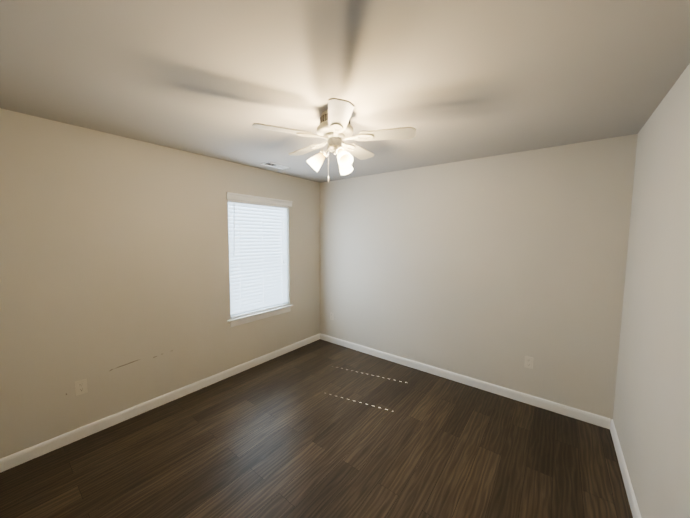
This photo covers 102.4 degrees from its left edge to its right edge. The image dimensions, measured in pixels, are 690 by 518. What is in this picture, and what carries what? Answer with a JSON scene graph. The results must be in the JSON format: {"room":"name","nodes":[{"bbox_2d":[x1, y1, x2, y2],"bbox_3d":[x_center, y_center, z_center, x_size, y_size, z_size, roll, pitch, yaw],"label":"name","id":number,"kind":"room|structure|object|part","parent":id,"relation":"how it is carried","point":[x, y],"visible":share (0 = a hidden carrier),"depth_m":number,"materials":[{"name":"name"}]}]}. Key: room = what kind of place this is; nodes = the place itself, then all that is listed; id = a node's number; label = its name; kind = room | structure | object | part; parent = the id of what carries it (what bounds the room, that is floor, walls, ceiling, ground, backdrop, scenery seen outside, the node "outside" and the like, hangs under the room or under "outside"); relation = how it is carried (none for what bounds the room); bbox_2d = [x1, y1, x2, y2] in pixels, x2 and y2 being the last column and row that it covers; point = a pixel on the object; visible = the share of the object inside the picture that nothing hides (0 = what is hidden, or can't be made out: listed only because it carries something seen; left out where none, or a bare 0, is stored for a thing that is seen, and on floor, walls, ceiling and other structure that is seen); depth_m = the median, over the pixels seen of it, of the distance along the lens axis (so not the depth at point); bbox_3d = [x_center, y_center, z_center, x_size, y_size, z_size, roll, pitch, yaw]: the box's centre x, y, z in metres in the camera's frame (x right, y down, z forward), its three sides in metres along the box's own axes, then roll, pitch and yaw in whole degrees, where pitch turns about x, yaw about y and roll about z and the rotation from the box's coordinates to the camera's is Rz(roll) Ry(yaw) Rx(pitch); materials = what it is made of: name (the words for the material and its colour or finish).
{"room":"empty bedroom","nodes":[
{"label":"empty bedroom","id":0,"kind":"room"},
{"bbox_2d":[0,108,319,458],"bbox_3d":[-1.501,0.149,3.011,0.140,2.440,3.450,4,6,38],"label":"wall","id":1,"kind":"structure","parent":0,"point":[114,252],"depth_m":2.34,"materials":[{"name":"paint"}]},
{"bbox_2d":[75,379,87,395],"bbox_3d":[-2.090,1.016,2.200,0.008,0.115,0.070,4,6,38],"label":"outlet","id":2,"kind":"object","parent":1,"relation":"attached to","point":[80,387],"visible":1,"depth_m":2.20,"materials":[{"name":"beige plastic"}]},
{"bbox_2d":[0,333,319,472],"bbox_3d":[-1.449,1.325,3.056,0.014,0.090,3.450,4,6,38],"label":"baseboard","id":3,"kind":"structure","parent":1,"relation":"attached to","point":[29,453],"depth_m":2.46,"materials":[{"name":"white wood"}]},
{"bbox_2d":[228,199,287,318],"bbox_3d":[-1.059,-0.021,3.495,0.067,1.377,0.867,4,6,38],"label":"window blinds","id":4,"kind":"object","parent":1,"relation":"attached to","point":[258,254],"visible":0.85,"depth_m":3.45,"materials":[{"name":"white plastic"}]},
{"bbox_2d":[231,303,284,315],"bbox_3d":[-1.122,-0.025,3.545,0.060,1.380,0.875,4,6,38],"label":"window unit","id":5,"kind":"structure","parent":1,"relation":"in","point":[256,309],"depth_m":3.53,"materials":[{"name":"white plastic"}]},
{"bbox_2d":[226,192,292,206],"bbox_3d":[-1.014,-0.726,3.429,0.028,0.073,0.938,4,6,38],"label":"window valance","id":6,"kind":"object","parent":1,"relation":"attached to","point":[244,197],"visible":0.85,"depth_m":3.36,"materials":[{"name":"white wood"}]},
{"bbox_2d":[227,305,292,326],"bbox_3d":[-1.065,0.712,3.554,0.119,0.090,0.965,4,6,38],"label":"window sill","id":7,"kind":"structure","parent":1,"relation":"attached to","point":[256,316],"depth_m":3.47,"materials":[{"name":"white wood"}]},
{"bbox_2d":[0,339,632,517],"bbox_3d":[-0.118,1.510,2.038,3.660,0.100,3.730,4,6,38],"label":"floor","id":8,"kind":"structure","parent":0,"point":[319,428],"depth_m":2.05,"materials":[{"name":"brown wood"}]},
{"bbox_2d":[0,0,689,182],"bbox_3d":[-0.099,-1.022,1.839,3.660,0.100,3.730,4,6,38],"label":"ceiling","id":9,"kind":"structure","parent":0,"point":[450,81],"depth_m":1.39,"materials":[{"name":"paint"}]},
{"bbox_2d":[261,161,289,168],"bbox_3d":[-0.805,-1.079,3.219,0.150,0.016,0.310,4,6,38],"label":"ceiling vent","id":10,"kind":"object","parent":9,"relation":"in","point":[273,165],"visible":0.98,"depth_m":3.20,"materials":[{"name":"white metal"}]},
{"bbox_2d":[252,98,415,182],"bbox_3d":[-0.067,-0.749,1.922,1.026,0.457,1.017,4,6,38],"label":"ceiling fan","id":11,"kind":"object","parent":9,"relation":"hanging from","point":[334,128],"visible":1,"depth_m":1.81,"materials":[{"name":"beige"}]},
{"bbox_3d":[-0.186,-0.677,1.902,0.101,0.118,0.101,44,4,-2],"label":"lamp shade","id":12,"kind":"part","parent":11,"relation":"part of","materials":[{"name":"white glass"}]},
{"bbox_3d":[-0.014,-0.668,1.796,0.101,0.118,0.101,-2,-39,-28],"label":"lamp shade","id":13,"kind":"part","parent":11,"relation":"part of","materials":[{"name":"white glass"}]},
{"bbox_3d":[-0.008,-0.684,1.997,0.101,0.118,0.101,3,49,32],"label":"lamp shade","id":14,"kind":"part","parent":11,"relation":"part of","materials":[{"name":"white glass"}]},
{"bbox_2d":[320,134,637,418],"bbox_3d":[0.989,0.141,3.355,3.660,2.440,0.140,4,6,38],"label":"wall","id":15,"kind":"structure","parent":0,"point":[495,270],"depth_m":2.84,"materials":[{"name":"paint"}]},
{"bbox_2d":[320,333,610,428],"bbox_3d":[0.934,1.316,3.387,3.352,0.090,0.014,4,6,38],"label":"baseboard","id":16,"kind":"structure","parent":15,"relation":"attached to","point":[585,416],"depth_m":2.94,"materials":[{"name":"white wood"}]},
{"bbox_2d":[524,356,532,368],"bbox_3d":[1.790,1.008,2.704,0.070,0.115,0.008,4,6,38],"label":"electrical outlet","id":17,"kind":"object","parent":15,"relation":"attached to","point":[528,363],"visible":1,"depth_m":2.70,"materials":[{"name":"beige plastic"}]},
{"bbox_2d":[613,64,689,517],"bbox_3d":[1.284,0.338,0.867,0.140,2.440,3.450,4,6,38],"label":"wall","id":18,"kind":"structure","parent":0,"point":[651,416],"depth_m":1.47,"materials":[{"name":"paint"}]},
{"bbox_2d":[610,419,640,517],"bbox_3d":[1.215,1.506,1.006,0.014,0.090,3.450,4,6,38],"label":"baseboard","id":19,"kind":"structure","parent":18,"relation":"attached to","point":[634,507],"depth_m":1.84,"materials":[{"name":"white wood"}]}
]}

